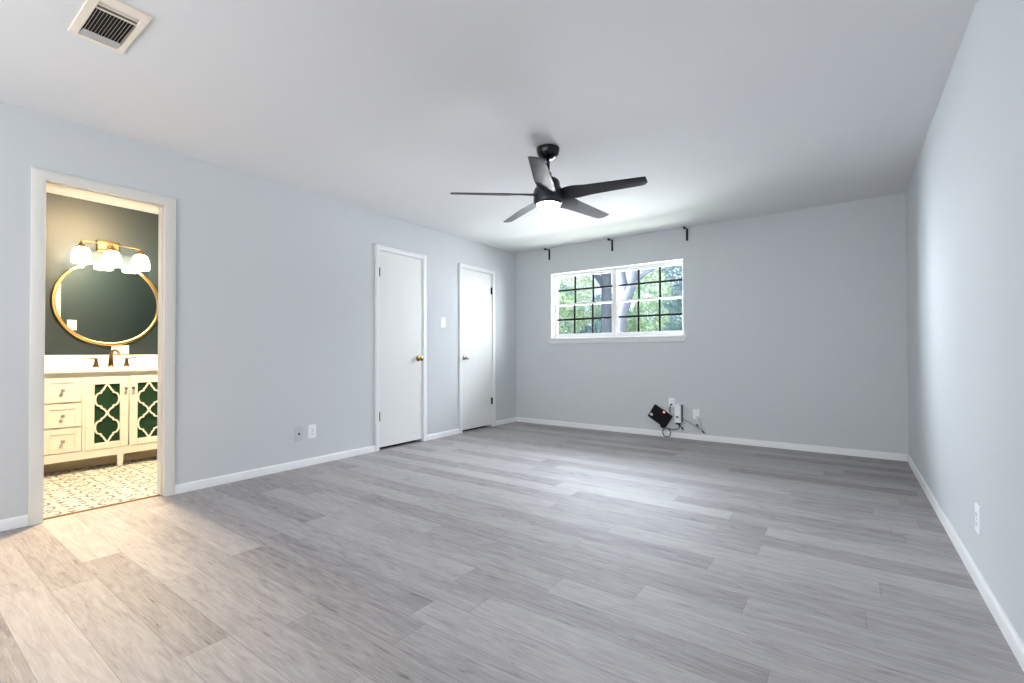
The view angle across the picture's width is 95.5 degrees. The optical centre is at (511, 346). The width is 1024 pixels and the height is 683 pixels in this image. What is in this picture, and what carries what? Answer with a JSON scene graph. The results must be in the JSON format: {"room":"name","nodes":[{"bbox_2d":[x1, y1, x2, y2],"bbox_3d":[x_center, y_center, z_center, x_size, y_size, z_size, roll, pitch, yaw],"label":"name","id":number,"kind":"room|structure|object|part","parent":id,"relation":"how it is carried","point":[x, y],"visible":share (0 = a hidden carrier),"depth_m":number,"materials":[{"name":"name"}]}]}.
{"room":"empty bedroom","nodes":[
{"label":"empty bedroom","id":0,"kind":"room"},
{"bbox_2d":[45,192,158,354],"bbox_3d":[-4.149,-0.153,4.214,0.120,2.440,3.440,-1,-1,36],"label":"wall","id":1,"kind":"structure","parent":0,"point":[69,220],"depth_m":4.37,"materials":[{"name":"green paint"}]},
{"bbox_2d":[45,355,157,367],"bbox_3d":[-3.858,0.137,4.491,0.020,0.114,1.219,-1,-1,36],"label":"backsplash","id":2,"kind":"structure","parent":1,"relation":"attached to","point":[51,361],"depth_m":4.37,"materials":[{"name":"white stone"}]},
{"bbox_2d":[51,260,157,345],"bbox_3d":[-3.871,-0.418,4.479,0.027,0.816,0.816,-1,-1,36],"label":"round mirror","id":3,"kind":"object","parent":1,"relation":"attached to","point":[95,303],"visible":0.88,"depth_m":4.46,"materials":[{"name":"gold metal"}]},
{"bbox_2d":[71,240,149,270],"bbox_3d":[-3.805,-0.885,4.417,0.216,0.253,0.578,-1,-1,36],"label":"vanity light","id":4,"kind":"object","parent":1,"relation":"attached to","point":[80,254],"visible":1,"depth_m":4.38,"materials":[{"name":"white glass"}]},
{"bbox_2d":[77,240,85,246],"bbox_3d":[-3.902,-0.933,4.221,0.060,0.061,0.060,-1,-1,36],"label":"socket","id":5,"kind":"object","parent":4,"relation":"attached to","point":[81,244],"depth_m":4.21,"materials":[{"name":"gold metal"}]},
{"bbox_3d":[-3.902,-0.832,4.219,0.144,0.143,0.144,-1,-1,36],"label":"lamp shade","id":6,"kind":"part","parent":4,"relation":"part of","materials":[{"name":"white glass"}]},
{"bbox_3d":[-3.883,-0.956,4.475,0.024,0.110,0.176,-1,-1,36],"label":"plate","id":7,"kind":"part","parent":4,"relation":"part of","materials":[{"name":"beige metal"}]},
{"bbox_2d":[108,245,115,250],"bbox_3d":[-3.776,-0.931,4.397,0.060,0.061,0.060,-1,-1,36],"label":"socket","id":8,"kind":"object","parent":4,"relation":"attached to","point":[111,248],"depth_m":4.38,"materials":[{"name":"gold metal"}]},
{"bbox_3d":[-3.775,-0.831,4.396,0.144,0.143,0.144,-1,-1,36],"label":"lamp shade","id":9,"kind":"part","parent":4,"relation":"part of","materials":[{"name":"white glass"}]},
{"bbox_3d":[-3.649,-0.829,4.572,0.144,0.143,0.144,-1,-1,36],"label":"lamp shade","id":10,"kind":"part","parent":4,"relation":"part of","materials":[{"name":"white glass"}]},
{"bbox_2d":[111,345,128,353],"bbox_3d":[-3.828,0.027,4.548,0.008,0.085,0.135,-1,-1,36],"label":"wall outlet","id":11,"kind":"object","parent":1,"relation":"attached to","point":[124,349],"visible":0.9,"depth_m":4.56,"materials":[{"name":"white plastic"}]},
{"bbox_2d":[0,101,515,519],"bbox_3d":[-2.028,-0.164,3.962,0.120,2.440,7.305,-1,-1,36],"label":"wall","id":12,"kind":"structure","parent":0,"point":[275,307],"depth_m":3.76,"materials":[{"name":"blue paint"}]},
{"bbox_2d":[0,514,27,531],"bbox_3d":[-3.429,1.004,1.878,0.013,0.064,2.065,-1,-1,36],"label":"baseboard","id":13,"kind":"structure","parent":12,"relation":"attached to","point":[19,521],"depth_m":2.67,"materials":[{"name":"white paint"}]},
{"bbox_2d":[28,167,175,525],"bbox_3d":[-2.672,-0.020,3.071,0.168,2.135,0.810,-1,-1,36],"label":"door frame","id":14,"kind":"structure","parent":12,"relation":"attached to","point":[40,178],"depth_m":2.98,"materials":[{"name":"white paint"}]},
{"bbox_2d":[175,445,374,493],"bbox_3d":[-1.895,1.024,4.013,0.013,0.064,1.736,-1,-1,36],"label":"baseboard","id":15,"kind":"structure","parent":12,"relation":"attached to","point":[214,481],"depth_m":3.82,"materials":[{"name":"white paint"}]},
{"bbox_2d":[295,427,302,440],"bbox_3d":[-1.862,0.762,4.067,0.008,0.116,0.072,-1,-1,36],"label":"phone jack","id":16,"kind":"object","parent":12,"relation":"attached to","point":[298,430],"visible":1,"depth_m":4.07,"materials":[{"name":"grey plastic"}]},
{"bbox_2d":[308,424,315,438],"bbox_3d":[-1.789,0.759,4.168,0.008,0.122,0.074,-1,-1,36],"label":"wall outlet","id":17,"kind":"object","parent":12,"relation":"attached to","point":[311,428],"visible":1,"depth_m":4.17,"materials":[{"name":"white plastic"}]},
{"bbox_2d":[379,251,422,446],"bbox_3d":[-1.182,0.023,5.005,0.107,2.025,0.606,-1,-1,36],"label":"door","id":18,"kind":"structure","parent":12,"relation":"in","point":[400,414],"depth_m":5.01,"materials":[{"name":"white paint"}]},
{"bbox_3d":[-1.025,0.131,5.190,0.069,0.062,0.062,-1,-1,36],"label":"knob","id":19,"kind":"part","parent":18,"relation":"part of","materials":[{"name":"gold metal"}]},
{"bbox_2d":[375,244,426,451],"bbox_3d":[-1.230,0.012,5.052,0.140,2.110,0.710,-1,-1,36],"label":"door frame","id":20,"kind":"structure","parent":12,"relation":"attached to","point":[378,248],"depth_m":4.92,"materials":[{"name":"white paint"}]},
{"bbox_2d":[441,317,444,327],"bbox_3d":[-0.814,-0.287,5.535,0.018,0.118,0.072,-1,-1,36],"label":"light switch","id":21,"kind":"object","parent":12,"relation":"attached to","point":[442,319],"visible":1,"depth_m":5.53,"materials":[{"name":"white plastic"}]},
{"bbox_2d":[427,428,459,440],"bbox_3d":[-0.811,1.039,5.521,0.013,0.064,0.554,-1,-1,36],"label":"baseboard","id":22,"kind":"structure","parent":12,"relation":"attached to","point":[454,431],"depth_m":5.51,"materials":[{"name":"white paint"}]},
{"bbox_2d":[462,268,492,429],"bbox_3d":[-0.439,0.033,6.040,0.107,2.025,0.608,-1,-1,36],"label":"door","id":23,"kind":"structure","parent":12,"relation":"in","point":[476,286],"depth_m":6.04,"materials":[{"name":"white paint"}]},
{"bbox_2d":[459,263,495,433],"bbox_3d":[-0.490,0.022,6.083,0.140,2.110,0.716,-1,-1,36],"label":"door frame","id":24,"kind":"structure","parent":12,"relation":"attached to","point":[464,266],"depth_m":6.18,"materials":[{"name":"white paint"}]},
{"bbox_2d":[496,417,516,425],"bbox_3d":[-0.081,1.049,6.537,0.013,0.064,0.512,-1,-1,36],"label":"baseboard","id":25,"kind":"structure","parent":12,"relation":"attached to","point":[514,419],"depth_m":6.53,"materials":[{"name":"white paint"}]},
{"bbox_2d":[380,426,486,448],"bbox_3d":[-1.097,-0.119,5.845,0.694,2.490,2.490,-1,-1,36],"label":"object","id":26,"kind":"structure","parent":0,"point":[481,426],"depth_m":5.19,"materials":[{"name":"grey"}]},
{"bbox_2d":[0,0,976,252],"bbox_3d":[-1.003,-1.457,3.237,6.518,0.120,7.305,-1,-1,36],"label":"ceiling","id":27,"kind":"structure","parent":0,"point":[727,110],"depth_m":2.62,"materials":[{"name":"paint"}]},
{"bbox_2d":[67,0,152,53],"bbox_3d":[-1.752,-1.401,2.025,0.405,0.016,0.194,-1,-1,36],"label":"ceiling vent","id":28,"kind":"object","parent":27,"relation":"in","point":[106,23],"visible":1,"depth_m":2.02,"materials":[{"name":"beige metal"}]},
{"bbox_2d":[450,144,647,222],"bbox_3d":[0.295,-1.185,3.279,1.298,0.432,1.315,-1,-1,36],"label":"ceiling fan","id":29,"kind":"object","parent":27,"relation":"hanging from","point":[548,195],"visible":1,"depth_m":3.20,"materials":[{"name":"black metal"}]},
{"bbox_3d":[-0.123,-1.061,3.231,0.604,0.050,0.129,0,-1,-8],"label":"blade","id":30,"kind":"part","parent":29,"relation":"part of","materials":[{"name":"black plastic"}]},
{"bbox_3d":[0.089,-1.057,3.626,0.129,0.050,0.604,0,-1,-26],"label":"blade","id":31,"kind":"part","parent":29,"relation":"part of","materials":[{"name":"black plastic"}]},
{"bbox_3d":[0.187,-1.066,2.906,0.129,0.050,0.604,0,-1,10],"label":"blade","id":32,"kind":"part","parent":29,"relation":"part of","materials":[{"name":"black plastic"}]},
{"bbox_3d":[0.531,-1.060,3.546,0.604,0.050,0.129,0,-1,-44],"label":"blade","id":33,"kind":"part","parent":29,"relation":"part of","materials":[{"name":"black plastic"}]},
{"bbox_3d":[0.592,-1.065,3.101,0.604,0.050,0.129,-1,-1,28],"label":"blade","id":34,"kind":"part","parent":29,"relation":"part of","materials":[{"name":"black plastic"}]},
{"bbox_2d":[0,422,1023,682],"bbox_3d":[-0.973,1.093,3.192,6.468,0.100,7.305,-1,-1,36],"label":"floor","id":35,"kind":"structure","parent":0,"point":[514,552],"depth_m":2.11,"materials":[{"name":"grey laminate"}]},
{"bbox_2d":[44,355,157,473],"bbox_3d":[-3.649,0.572,4.336,0.533,0.990,1.219,-1,-1,36],"label":"bathroom vanity","id":36,"kind":"object","parent":35,"relation":"on","point":[94,416],"visible":0.52,"depth_m":4.08,"materials":[{"name":"white paint"}]},
{"bbox_3d":[-3.715,0.780,3.843,0.021,0.196,0.234,-1,-1,36],"label":"drawer","id":37,"kind":"part","parent":36,"relation":"part of","materials":[{"name":"white paint"}]},
{"bbox_3d":[-3.715,0.572,3.845,0.021,0.190,0.234,-1,-1,36],"label":"drawer","id":38,"kind":"part","parent":36,"relation":"part of","materials":[{"name":"white paint"}]},
{"bbox_3d":[-3.716,0.361,3.848,0.021,0.203,0.234,-1,-1,36],"label":"drawer","id":39,"kind":"part","parent":36,"relation":"part of","materials":[{"name":"white paint"}]},
{"bbox_2d":[45,366,157,376],"bbox_3d":[-3.652,0.253,4.341,0.528,0.125,1.219,-1,-1,36],"label":"countertop","id":40,"kind":"structure","parent":36,"relation":"on","point":[132,368],"depth_m":4.05,"materials":[{"name":"white stone"}]},
{"bbox_2d":[85,349,135,366],"bbox_3d":[-3.756,0.106,4.391,0.194,0.171,0.377,-1,-1,36],"label":"bathroom faucet","id":41,"kind":"object","parent":40,"relation":"on","point":[111,363],"visible":0.99,"depth_m":4.41,"materials":[{"name":"brown metal"}]},
{"bbox_3d":[-3.892,0.144,4.319,0.054,0.094,0.103,-1,-1,36],"label":"handle","id":42,"kind":"part","parent":41,"relation":"part of","materials":[{"name":"brown metal"}]},
{"bbox_3d":[-3.757,0.106,4.389,0.194,0.171,0.060,-1,-1,36],"label":"spout","id":43,"kind":"part","parent":41,"relation":"part of","materials":[{"name":"brown metal"}]},
{"bbox_3d":[-3.732,0.146,4.542,0.054,0.094,0.103,-1,-1,36],"label":"handle","id":44,"kind":"part","parent":41,"relation":"part of","materials":[{"name":"brown metal"}]},
{"bbox_3d":[-3.547,0.574,4.077,0.020,0.626,0.294,-1,-1,36],"label":"door","id":45,"kind":"part","parent":36,"relation":"part of","materials":[{"name":"white paint"}]},
{"bbox_3d":[-3.551,0.580,4.080,0.006,0.514,0.182,-1,-1,36],"label":"panel","id":46,"kind":"part","parent":36,"relation":"part of","materials":[{"name":"green mirror"}]},
{"bbox_3d":[-3.505,1.010,4.157,0.044,0.108,0.044,-1,-1,36],"label":"leg","id":47,"kind":"part","parent":36,"relation":"part of","materials":[{"name":"white paint"}]},
{"bbox_3d":[-3.372,0.577,4.321,0.020,0.626,0.294,-1,-1,36],"label":"door","id":48,"kind":"part","parent":36,"relation":"part of","materials":[{"name":"white paint"}]},
{"bbox_3d":[-3.376,0.583,4.324,0.006,0.514,0.182,-1,-1,36],"label":"panel","id":49,"kind":"part","parent":36,"relation":"part of","materials":[{"name":"green mirror"}]},
{"bbox_2d":[43,494,160,519],"bbox_3d":[-2.663,1.044,3.047,0.032,0.007,0.600,-1,-1,36],"label":"threshold","id":50,"kind":"object","parent":35,"relation":"on","point":[94,508],"visible":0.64,"depth_m":3.02,"materials":[{"name":"brown"}]},
{"bbox_2d":[516,193,908,453],"bbox_3d":[1.919,-0.159,5.525,4.468,2.440,0.160,-1,-1,36],"label":"wall","id":51,"kind":"structure","parent":0,"point":[795,321],"depth_m":4.94,"materials":[{"name":"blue paint"}]},
{"bbox_2d":[607,238,612,250],"bbox_3d":[1.234,-1.282,5.848,0.024,0.142,0.130,-1,-1,36],"label":"curtain bracket","id":52,"kind":"object","parent":51,"relation":"attached to","point":[608,239],"visible":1,"depth_m":5.89,"materials":[{"name":"black metal"}]},
{"bbox_2d":[547,259,686,343],"bbox_3d":[1.289,-0.531,5.949,1.867,0.960,0.188,-1,-1,36],"label":"window","id":53,"kind":"structure","parent":51,"relation":"in","point":[615,336],"depth_m":5.96,"materials":[{"name":"white paint"}]},
{"bbox_3d":[0.964,-0.370,6.245,0.841,0.436,0.020,-1,-1,36],"label":"sash","id":54,"kind":"part","parent":53,"relation":"part of","materials":[{"name":"white paint"}]},
{"bbox_3d":[0.976,-0.771,6.268,0.841,0.418,0.020,-1,-1,36],"label":"sash","id":55,"kind":"part","parent":53,"relation":"part of","materials":[{"name":"white paint"}]},
{"bbox_3d":[1.248,-0.113,5.884,1.867,0.028,0.040,-1,-1,36],"label":"sill","id":56,"kind":"part","parent":53,"relation":"part of","materials":[{"name":"white paint"}]},
{"bbox_3d":[1.688,-0.379,5.725,0.829,0.436,0.020,-1,-1,36],"label":"sash","id":57,"kind":"part","parent":53,"relation":"part of","materials":[{"name":"white paint"}]},
{"bbox_3d":[1.699,-0.780,5.748,0.829,0.418,0.020,-1,-1,36],"label":"sash","id":58,"kind":"part","parent":53,"relation":"part of","materials":[{"name":"white paint"}]},
{"bbox_2d":[648,404,672,427],"bbox_3d":[1.753,0.825,5.509,0.293,0.279,0.043,-1,-1,36],"label":"box","id":59,"kind":"object","parent":51,"relation":"attached to","point":[657,414],"visible":1,"depth_m":5.49,"materials":[{"name":"black plastic"}]},
{"bbox_2d":[662,426,679,436],"bbox_3d":[1.849,0.979,5.417,0.204,0.160,0.026,-1,-1,36],"label":"cable","id":60,"kind":"object","parent":59,"relation":"hanging from","point":[669,429],"visible":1,"depth_m":5.42,"materials":[{"name":"black plastic"}]},
{"bbox_2d":[669,398,674,406],"bbox_3d":[1.869,0.654,5.449,0.070,0.108,0.008,-1,-1,36],"label":"wall outlet","id":61,"kind":"object","parent":51,"relation":"attached to","point":[671,400],"visible":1,"depth_m":5.44,"materials":[{"name":"white plastic"}]},
{"bbox_2d":[674,403,682,424],"bbox_3d":[1.924,0.777,5.377,0.081,0.245,0.060,-1,-1,36],"label":"box","id":62,"kind":"object","parent":51,"relation":"attached to","point":[678,408],"visible":1,"depth_m":5.36,"materials":[{"name":"white plastic"}]},
{"bbox_2d":[683,226,687,240],"bbox_3d":[1.981,-1.291,5.312,0.024,0.142,0.130,-1,-1,36],"label":"curtain bracket","id":63,"kind":"object","parent":51,"relation":"attached to","point":[684,227],"visible":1,"depth_m":5.35,"materials":[{"name":"black metal"}]},
{"bbox_2d":[693,409,699,418],"bbox_3d":[2.088,0.767,5.281,0.076,0.116,0.022,-1,-1,36],"label":"cable plate","id":64,"kind":"object","parent":51,"relation":"attached to","point":[696,412],"visible":1,"depth_m":5.28,"materials":[{"name":"white plastic"}]},
{"bbox_2d":[516,417,907,460],"bbox_3d":[1.824,1.029,5.475,4.348,0.064,0.013,-1,-1,36],"label":"baseboard","id":65,"kind":"structure","parent":51,"relation":"attached to","point":[782,445],"depth_m":5.04,"materials":[{"name":"white paint"}]},
{"bbox_2d":[905,0,1023,642],"bbox_3d":[1.553,-0.210,1.290,0.120,2.440,7.145,-1,-1,36],"label":"wall","id":66,"kind":"structure","parent":0,"point":[964,194],"depth_m":1.98,"materials":[{"name":"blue paint"}]},
{"bbox_2d":[907,454,1023,671],"bbox_3d":[1.538,0.979,1.363,0.013,0.064,7.025,-1,-1,36],"label":"baseboard","id":67,"kind":"structure","parent":66,"relation":"attached to","point":[1014,641],"depth_m":1.94,"materials":[{"name":"white paint"}]},
{"bbox_2d":[975,503,980,536],"bbox_3d":[1.983,0.735,1.984,0.008,0.122,0.078,-1,-1,36],"label":"wall outlet","id":68,"kind":"object","parent":66,"relation":"attached to","point":[977,507],"visible":1,"depth_m":1.96,"materials":[{"name":"white plastic"}]},
{"label":"outside","id":69,"kind":"structure","parent":0,"visible":0},
{"bbox_3d":[10.210,1.594,20.863,50.000,0.150,34.175,-1,-1,36],"label":"lawn","id":70,"kind":"structure","parent":69,"visible":0},
{"bbox_2d":[558,273,610,333],"bbox_3d":[1.361,-0.591,12.118,2.372,4.073,2.943,0,-1,-1],"label":"tree","id":71,"kind":"object","parent":70,"relation":"on","point":[604,279],"visible":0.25,"depth_m":11.62,"materials":[{"name":"green plant"}]},
{"bbox_2d":[558,284,681,333],"bbox_3d":[3.959,-0.704,20.571,7.114,4.485,2.334,-1,-1,36],"label":"tree","id":72,"kind":"object","parent":70,"relation":"on","point":[597,325],"visible":0.08,"depth_m":20.34,"materials":[{"name":"green plant"}]},
{"bbox_2d":[619,267,672,331],"bbox_3d":[3.061,-0.614,10.937,1.382,4.075,2.518,0,-1,21],"label":"tree","id":73,"kind":"object","parent":70,"relation":"on","point":[628,292],"visible":0.38,"depth_m":10.62,"materials":[{"name":"green plant"}]},
{"bbox_2d":[658,265,682,330],"bbox_3d":[4.896,-0.704,13.228,1.501,4.298,1.447,-1,-1,36],"label":"tree","id":74,"kind":"object","parent":70,"relation":"on","point":[676,325],"visible":0.31,"depth_m":13.11,"materials":[{"name":"green plant"}]}
]}

